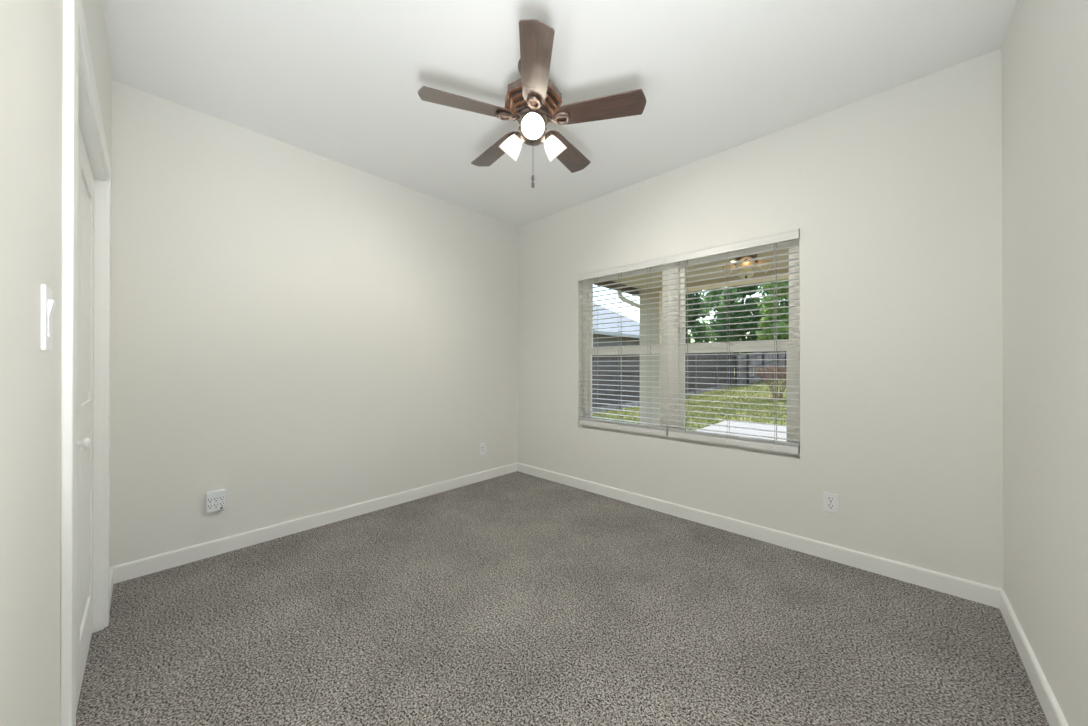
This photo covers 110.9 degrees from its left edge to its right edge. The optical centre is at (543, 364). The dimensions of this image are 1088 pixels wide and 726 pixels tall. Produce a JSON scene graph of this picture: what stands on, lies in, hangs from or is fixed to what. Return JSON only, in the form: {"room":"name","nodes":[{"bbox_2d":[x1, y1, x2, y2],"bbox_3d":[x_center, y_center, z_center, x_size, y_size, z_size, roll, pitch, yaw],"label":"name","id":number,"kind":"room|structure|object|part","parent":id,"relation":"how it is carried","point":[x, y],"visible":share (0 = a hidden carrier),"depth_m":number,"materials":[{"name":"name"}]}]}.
{"room":"empty bedroom","nodes":[
{"label":"empty bedroom","id":0,"kind":"room"},
{"bbox_2d":[0,0,111,725],"bbox_3d":[-1.522,-0.180,1.157,2.420,2.743,0.140,0,0,43],"label":"wall","id":1,"kind":"structure","parent":0,"point":[30,30],"depth_m":0.62,"materials":[{"name":"white paint"}]},
{"bbox_2d":[41,284,56,350],"bbox_3d":[-0.929,-0.085,0.704,0.074,0.120,0.012,0,0,43],"label":"light switch","id":2,"kind":"object","parent":1,"relation":"attached to","point":[48,304],"visible":1,"depth_m":0.69,"materials":[{"name":"white plastic"}]},
{"bbox_2d":[76,122,93,710],"bbox_3d":[-1.585,0.177,1.275,1.137,2.004,0.068,0,0,43],"label":"door","id":3,"kind":"structure","parent":1,"relation":"in","point":[85,355],"depth_m":1.43,"materials":[{"name":"white paint"}]},
{"bbox_3d":[-1.488,0.256,1.206,0.036,0.036,0.035,0,0,43],"label":"knob","id":4,"kind":"part","parent":3,"relation":"part of","materials":[{"name":"white paint"}]},
{"bbox_2d":[60,0,110,725],"bbox_3d":[-1.561,0.135,1.301,1.329,2.112,0.017,0,0,43],"label":"trim","id":5,"kind":"structure","parent":1,"relation":"attached to","point":[75,43],"depth_m":0.85,"materials":[{"name":"white paint"}]},
{"bbox_2d":[78,58,105,632],"bbox_3d":[-1.614,0.176,1.245,1.167,2.031,0.144,0,0,43],"label":"trim","id":6,"kind":"structure","parent":1,"relation":"attached to","point":[85,120],"depth_m":1.67,"materials":[{"name":"white paint"}]},
{"bbox_2d":[110,566,113,605],"bbox_3d":[-1.469,1.144,1.209,2.420,0.094,0.014,0,0,43],"label":"baseboard","id":7,"kind":"structure","parent":1,"relation":"attached to","point":[111,567],"depth_m":1.96,"materials":[{"name":"white paint"}]},
{"bbox_2d":[110,80,516,566],"bbox_3d":[-1.900,-0.176,2.610,0.120,2.743,4.860,0,0,43],"label":"wall","id":8,"kind":"structure","parent":0,"point":[296,332],"depth_m":2.59,"materials":[{"name":"white paint"}]},
{"bbox_2d":[206,489,225,512],"bbox_3d":[-2.048,0.852,2.337,0.033,0.126,0.092,0,0,43],"label":"wall outlet","id":9,"kind":"object","parent":8,"relation":"attached to","point":[216,499],"visible":1,"depth_m":2.33,"materials":[{"name":"white plastic"}]},
{"bbox_2d":[112,463,516,583],"bbox_3d":[-1.323,1.150,3.121,0.014,0.094,3.000,0,0,43],"label":"baseboard","id":10,"kind":"structure","parent":8,"relation":"attached to","point":[152,564],"depth_m":2.59,"materials":[{"name":"white paint"}]},
{"bbox_2d":[479,442,484,454],"bbox_3d":[-0.632,0.873,3.858,0.014,0.124,0.078,0,0,43],"label":"jack plate","id":11,"kind":"object","parent":8,"relation":"attached to","point":[481,445],"visible":1,"depth_m":3.85,"materials":[{"name":"white plastic"}]},
{"bbox_2d":[102,0,1016,226],"bbox_3d":[-0.584,-1.601,1.377,3.731,0.100,4.860,0,0,43],"label":"ceiling","id":12,"kind":"structure","parent":0,"point":[340,81],"depth_m":1.95,"materials":[{"name":"white paint"}]},
{"bbox_2d":[418,19,645,187],"bbox_3d":[-0.063,-1.230,1.969,1.071,0.639,1.076,0,0,43],"label":"ceiling fan","id":13,"kind":"object","parent":12,"relation":"hanging from","point":[533,100],"visible":1,"depth_m":1.84,"materials":[{"name":"brown wood"}]},
{"bbox_3d":[-0.381,-1.259,1.812,0.438,0.034,0.134,0,0,-21],"label":"fan blade","id":14,"kind":"part","parent":13,"relation":"part of","materials":[{"name":"brown wood"}]},
{"bbox_3d":[-0.276,-1.258,2.207,0.134,0.034,0.438,0,0,-39],"label":"fan blade","id":15,"kind":"part","parent":13,"relation":"part of","materials":[{"name":"brown wood"}]},
{"bbox_3d":[-0.175,-1.153,2.001,0.129,0.129,0.113,0,0,28],"label":"lamp shade","id":16,"kind":"part","parent":13,"relation":"part of","materials":[{"name":"white glass"}]},
{"bbox_3d":[-0.054,-1.174,1.825,0.041,0.062,0.062,0,0,-2],"label":"light bulb","id":17,"kind":"part","parent":13,"relation":"part of","materials":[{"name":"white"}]},
{"bbox_3d":[-0.053,-1.153,1.804,0.113,0.129,0.129,0,0,-2],"label":"lamp shade","id":18,"kind":"part","parent":13,"relation":"part of","materials":[{"name":"white glass"}]},
{"bbox_3d":[-0.038,-1.260,1.591,0.134,0.034,0.438,0,0,-3],"label":"fan blade","id":19,"kind":"part","parent":13,"relation":"part of","materials":[{"name":"brown wood"}]},
{"bbox_3d":[0.057,-1.153,2.008,0.129,0.129,0.113,0,0,-32],"label":"lamp shade","id":20,"kind":"part","parent":13,"relation":"part of","materials":[{"name":"white glass"}]},
{"bbox_3d":[0.131,-1.258,2.229,0.134,0.034,0.438,0,0,33],"label":"fan blade","id":21,"kind":"part","parent":13,"relation":"part of","materials":[{"name":"brown wood"}]},
{"bbox_3d":[0.279,-1.259,1.849,0.438,0.034,0.134,0,0,15],"label":"fan blade","id":22,"kind":"part","parent":13,"relation":"part of","materials":[{"name":"brown wood"}]},
{"bbox_2d":[76,471,1048,725],"bbox_3d":[-0.584,1.252,1.369,3.731,0.120,4.860,0,0,43],"label":"floor","id":23,"kind":"structure","parent":0,"point":[516,598],"depth_m":1.66,"materials":[{"name":"carpet"}]},
{"bbox_2d":[517,48,1002,588],"bbox_3d":[1.025,-0.175,3.086,3.491,2.743,0.160,0,0,43],"label":"wall","id":24,"kind":"structure","parent":0,"point":[893,196],"depth_m":2.22,"materials":[{"name":"white paint"}]},
{"bbox_2d":[583,264,668,438],"bbox_3d":[0.726,-0.128,3.401,0.882,1.481,0.090,0,0,43],"label":"window","id":25,"kind":"structure","parent":24,"relation":"in","point":[664,349],"depth_m":3.35,"materials":[{"name":"white plastic"}]},
{"bbox_2d":[577,256,668,435],"bbox_3d":[0.673,-0.141,3.336,0.896,1.452,0.074,0,0,43],"label":"window blind","id":26,"kind":"object","parent":25,"relation":"attached to","point":[624,426],"visible":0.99,"depth_m":3.31,"materials":[{"name":"white plastic"}]},
{"bbox_3d":[0.681,-0.140,3.342,0.010,1.364,0.053,0,0,43],"label":"ladder cord","id":27,"kind":"part","parent":26,"relation":"part of","materials":[{"name":"white fabric"}]},
{"bbox_3d":[0.680,0.561,3.341,0.884,0.048,0.054,0,0,43],"label":"rail","id":28,"kind":"part","parent":26,"relation":"part of","materials":[{"name":"white plastic"}]},
{"bbox_3d":[0.720,0.219,3.395,0.802,0.727,0.028,0,0,43],"label":"sash","id":29,"kind":"part","parent":25,"relation":"part of","materials":[{"name":"white plastic"}]},
{"bbox_3d":[0.740,-0.474,3.417,0.802,0.709,0.026,0,0,43],"label":"sash","id":30,"kind":"part","parent":25,"relation":"part of","materials":[{"name":"white plastic"}]},
{"bbox_2d":[669,263,673,438],"bbox_3d":[1.068,-0.129,3.094,0.038,1.481,0.080,0,0,43],"label":"trim","id":31,"kind":"structure","parent":24,"relation":"attached to","point":[671,325],"depth_m":3.06,"materials":[{"name":"white plastic"}]},
{"bbox_2d":[673,238,799,456],"bbox_3d":[1.391,-0.130,2.776,0.868,1.481,0.090,0,0,43],"label":"window","id":32,"kind":"structure","parent":24,"relation":"in","point":[794,372],"depth_m":2.65,"materials":[{"name":"white plastic"}]},
{"bbox_2d":[666,228,799,454],"bbox_3d":[1.326,-0.142,2.722,0.890,1.452,0.074,0,0,43],"label":"window blind","id":33,"kind":"object","parent":32,"relation":"attached to","point":[741,441],"visible":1,"depth_m":2.64,"materials":[{"name":"white plastic"}]},
{"bbox_3d":[1.118,-0.141,2.931,0.010,1.364,0.053,0,0,43],"label":"ladder cord","id":34,"kind":"part","parent":33,"relation":"part of","materials":[{"name":"white fabric"}]},
{"bbox_3d":[1.342,-0.141,2.721,0.010,1.364,0.053,0,0,43],"label":"ladder cord","id":35,"kind":"part","parent":33,"relation":"part of","materials":[{"name":"white fabric"}]},
{"bbox_3d":[1.333,0.560,2.727,0.878,0.048,0.054,0,0,43],"label":"rail","id":36,"kind":"part","parent":33,"relation":"part of","materials":[{"name":"white plastic"}]},
{"bbox_3d":[1.559,-0.142,2.517,0.010,1.364,0.053,0,0,43],"label":"ladder cord","id":37,"kind":"part","parent":33,"relation":"part of","materials":[{"name":"white fabric"}]},
{"bbox_3d":[1.386,0.217,2.769,0.788,0.727,0.028,0,0,43],"label":"sash","id":38,"kind":"part","parent":32,"relation":"part of","materials":[{"name":"white plastic"}]},
{"bbox_3d":[1.405,-0.476,2.792,0.788,0.709,0.026,0,0,43],"label":"sash","id":39,"kind":"part","parent":32,"relation":"part of","materials":[{"name":"white plastic"}]},
{"bbox_2d":[517,462,1002,608],"bbox_3d":[0.966,1.149,3.019,3.491,0.094,0.014,0,0,43],"label":"baseboard","id":40,"kind":"structure","parent":24,"relation":"attached to","point":[988,595],"depth_m":2.37,"materials":[{"name":"white paint"}]},
{"bbox_2d":[823,492,838,513],"bbox_3d":[1.751,0.846,2.286,0.076,0.116,0.008,0,0,43],"label":"wall outlet","id":41,"kind":"object","parent":24,"relation":"attached to","point":[830,501],"visible":1,"depth_m":2.28,"materials":[{"name":"white plastic"}]},
{"bbox_2d":[827,503,833,508],"bbox_3d":[1.749,0.867,2.284,0.034,0.034,0.002,0,0,43],"label":"receptacle","id":42,"kind":"object","parent":41,"relation":"attached to","point":[829,505],"depth_m":2.28,"materials":[{"name":"white plastic"}]},
{"bbox_2d":[827,497,833,501],"bbox_3d":[1.749,0.825,2.284,0.034,0.034,0.002,0,0,43],"label":"receptacle","id":43,"kind":"object","parent":41,"relation":"attached to","point":[829,499],"depth_m":2.28,"materials":[{"name":"white plastic"}]},
{"bbox_2d":[1002,0,1087,725],"bbox_3d":[0.732,-0.183,0.137,0.120,2.743,4.860,0,0,43],"label":"wall","id":44,"kind":"structure","parent":0,"point":[1045,45],"depth_m":1.29,"materials":[{"name":"white paint"}]},
{"bbox_2d":[1000,589,1068,725],"bbox_3d":[1.210,1.143,0.740,0.014,0.094,3.000,0,0,43],"label":"baseboard","id":45,"kind":"structure","parent":44,"relation":"attached to","point":[1053,713],"depth_m":1.39,"materials":[{"name":"white paint"}]},
{"label":"outside","id":46,"kind":"structure","parent":0,"visible":0},
{"bbox_2d":[592,376,785,430],"bbox_3d":[11.908,1.073,24.513,42.000,1.094,45.700,0,0,43],"label":"lawn","id":47,"kind":"structure","parent":46,"point":[779,383],"depth_m":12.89,"materials":[{"name":"green plant"}]},
{"bbox_2d":[593,302,639,346],"bbox_3d":[-3.999,-2.041,21.446,14.030,7.580,24.030,0,0,43],"label":"house","id":48,"kind":"structure","parent":47,"relation":"on","point":[631,333],"depth_m":20.97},
{"bbox_2d":[592,346,733,411],"bbox_3d":[5.194,0.469,15.840,0.147,2.428,18.460,0,0,43],"label":"fence","id":49,"kind":"object","parent":47,"relation":"on","point":[719,370],"visible":0.29,"depth_m":13.91,"materials":[{"name":"wood"}]},
{"bbox_3d":[2.701,0.551,13.132,0.072,2.249,0.072,0,0,43],"label":"steel post","id":50,"kind":"part","parent":49,"relation":"part of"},
{"bbox_3d":[5.124,-0.311,15.798,0.038,0.305,18.300,0,0,43],"label":"fence rail","id":51,"kind":"part","parent":49,"relation":"part of","materials":[{"name":"grey wood"}]},
{"bbox_3d":[5.124,0.259,15.796,0.038,0.305,18.300,0,0,43],"label":"fence rail","id":52,"kind":"part","parent":49,"relation":"part of","materials":[{"name":"grey wood"}]},
{"bbox_3d":[5.124,0.929,15.794,0.038,0.305,18.300,0,0,43],"label":"fence rail","id":53,"kind":"part","parent":49,"relation":"part of","materials":[{"name":"grey wood"}]},
{"bbox_3d":[7.303,0.467,18.030,0.072,2.213,0.072,0,0,43],"label":"steel post","id":54,"kind":"part","parent":49,"relation":"part of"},
{"bbox_3d":[9.329,0.406,20.187,0.072,2.150,0.072,0,0,43],"label":"steel post","id":55,"kind":"part","parent":49,"relation":"part of","materials":[{"name":"grey metal"}]},
{"bbox_3d":[10.987,0.372,21.951,0.072,2.131,0.072,0,0,43],"label":"steel post","id":56,"kind":"part","parent":49,"relation":"part of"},
{"bbox_2d":[686,290,712,342],"bbox_3d":[10.710,-2.901,28.222,3.578,8.929,3.578,0,0,-2],"label":"tree","id":57,"kind":"object","parent":47,"relation":"on","point":[699,300],"visible":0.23,"depth_m":27.45,"materials":[{"name":"green plant"}]},
{"bbox_2d":[700,287,745,367],"bbox_3d":[16.319,-3.507,34.665,4.799,10.178,4.345,0,0,43],"label":"tree","id":58,"kind":"object","parent":47,"relation":"on","point":[717,292],"visible":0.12,"depth_m":33.74,"materials":[{"name":"green plant"}]},
{"bbox_2d":[713,282,767,367],"bbox_3d":[14.374,-3.451,26.965,3.750,10.022,3.501,0,0,43],"label":"tree","id":59,"kind":"object","parent":47,"relation":"on","point":[755,287],"visible":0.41,"depth_m":26.46,"materials":[{"name":"green plant"}]},
{"bbox_2d":[735,351,785,385],"bbox_3d":[16.213,0.028,18.115,13.032,2.774,0.186,0,0,43],"label":"fence","id":60,"kind":"object","parent":47,"relation":"on","point":[743,363],"visible":0.12,"depth_m":21.91,"materials":[{"name":"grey wood"}]},
{"bbox_3d":[11.511,0.478,22.479,0.110,1.900,0.108,0,0,43],"label":"wooden post","id":61,"kind":"part","parent":60,"relation":"part of","materials":[{"name":"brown wood"}]},
{"bbox_3d":[11.981,0.366,22.037,0.110,1.900,0.108,0,0,43],"label":"wooden post","id":62,"kind":"part","parent":60,"relation":"part of","materials":[{"name":"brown wood"}]},
{"bbox_3d":[16.195,-0.675,18.186,12.800,0.889,0.042,0,0,43],"label":"fence rail","id":63,"kind":"part","parent":60,"relation":"part of","materials":[{"name":"grey wood"}]},
{"bbox_3d":[16.195,-0.075,18.184,12.800,0.889,0.042,0,0,43],"label":"fence rail","id":64,"kind":"part","parent":60,"relation":"part of","materials":[{"name":"grey wood"}]},
{"bbox_3d":[12.564,0.129,21.490,0.110,1.900,0.108,0,0,43],"label":"wooden post","id":65,"kind":"part","parent":60,"relation":"part of","materials":[{"name":"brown wood"}]},
{"bbox_2d":[753,362,785,398],"bbox_3d":[9.039,0.661,14.620,1.591,1.490,1.710,0,0,25],"label":"shrub","id":66,"kind":"object","parent":47,"relation":"on","point":[767,368],"visible":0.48,"depth_m":14.59,"materials":[{"name":"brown plant"}]},
{"bbox_2d":[758,282,785,374],"bbox_3d":[20.581,-3.953,32.660,4.165,11.058,3.926,0,0,4],"label":"tree","id":67,"kind":"object","parent":47,"relation":"on","point":[762,293],"visible":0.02,"depth_m":32.37,"materials":[{"name":"green plant"}]},
{"bbox_2d":[756,279,788,363],"bbox_3d":[14.955,-3.663,23.206,3.242,9.258,3.467,0,0,23],"label":"tree","id":68,"kind":"object","parent":47,"relation":"on","point":[786,283],"visible":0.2,"depth_m":22.87,"materials":[{"name":"green plant"}]},
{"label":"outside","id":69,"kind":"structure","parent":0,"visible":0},
{"bbox_2d":[695,421,786,441],"bbox_3d":[5.496,1.404,5.700,5.980,0.200,2.900,0,0,43],"label":"patio slab","id":70,"kind":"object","parent":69,"point":[736,424],"visible":0.11,"depth_m":7.50,"materials":[{"name":"concrete"}]},
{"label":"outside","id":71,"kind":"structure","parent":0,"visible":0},
{"bbox_2d":[611,251,788,291],"bbox_3d":[3.275,-1.342,3.651,6.400,0.040,3.740,0,0,43],"label":"ceiling","id":72,"kind":"structure","parent":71,"point":[785,257],"depth_m":5.44,"materials":[{"name":"beige"}]},
{"bbox_2d":[694,248,788,278],"bbox_3d":[2.229,-1.128,4.121,1.217,0.385,1.171,0,0,43],"label":"fan","id":73,"kind":"object","parent":72,"relation":"hanging from","point":[764,267],"visible":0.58,"depth_m":4.03,"materials":[{"name":"brown wood"}]},
{"bbox_3d":[2.025,-1.204,4.396,0.130,0.012,0.530,0,0,-31],"label":"fan blade","id":74,"kind":"part","parent":73,"relation":"part of","materials":[{"name":"beige wood"}]},
{"bbox_3d":[2.047,-1.043,4.177,0.160,0.154,0.160,0,0,28],"label":"lamp shade","id":75,"kind":"part","parent":73,"relation":"part of","materials":[{"name":"beige glass"}]},
{"bbox_3d":[2.293,-1.043,4.251,0.160,0.154,0.160,0,0,28],"label":"lamp shade","id":76,"kind":"part","parent":73,"relation":"part of","materials":[{"name":"beige glass"}]},
{"bbox_3d":[2.121,-1.044,3.931,0.160,0.154,0.160,0,0,28],"label":"lamp shade","id":77,"kind":"part","parent":73,"relation":"part of","materials":[{"name":"beige glass"}]},
{"bbox_3d":[2.367,-1.044,4.005,0.160,0.154,0.160,0,0,28],"label":"lamp shade","id":78,"kind":"part","parent":73,"relation":"part of","materials":[{"name":"beige glass"}]},
{"bbox_3d":[2.533,-1.205,3.952,0.530,0.012,0.130,0,0,23],"label":"fan blade","id":79,"kind":"part","parent":73,"relation":"part of","materials":[{"name":"beige wood"}]},
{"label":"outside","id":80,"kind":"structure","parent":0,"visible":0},
{"bbox_3d":[3.136,1.398,3.568,6.500,0.200,3.440,0,0,43],"label":"porch slab","id":81,"kind":"object","parent":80,"visible":0},
{"bbox_2d":[640,292,661,425],"bbox_3d":[1.932,0.042,6.562,0.410,2.530,0.410,0,0,43],"label":"porch post","id":82,"kind":"object","parent":81,"relation":"on","point":[646,363],"visible":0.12,"depth_m":6.41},
{"bbox_2d":[639,268,788,293],"bbox_3d":[4.115,-1.274,4.515,6.360,0.090,0.370,0,0,43],"label":"beam","id":83,"kind":"structure","parent":82,"relation":"on","point":[785,270],"depth_m":5.64,"materials":[{"name":"beige"}]},
{"bbox_3d":[1.397,-1.763,1.946,6.800,0.773,9.000,0,0,43],"label":"porch roof","id":84,"kind":"structure","parent":0,"visible":0},
{"bbox_2d":[593,281,639,296],"bbox_3d":[0.954,-1.268,5.901,0.135,0.095,3.840,0,0,43],"label":"gutter","id":85,"kind":"object","parent":84,"relation":"attached to","point":[605,282],"visible":0.16,"depth_m":6.09,"materials":[{"name":"metal"}]},
{"bbox_2d":[617,290,639,308],"bbox_3d":[1.599,0.012,6.573,1.053,2.490,0.180,0,0,-39],"label":"downspout","id":86,"kind":"object","parent":85,"relation":"attached to","point":[623,299],"visible":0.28,"depth_m":6.40,"materials":[{"name":"beige metal"}]}
]}

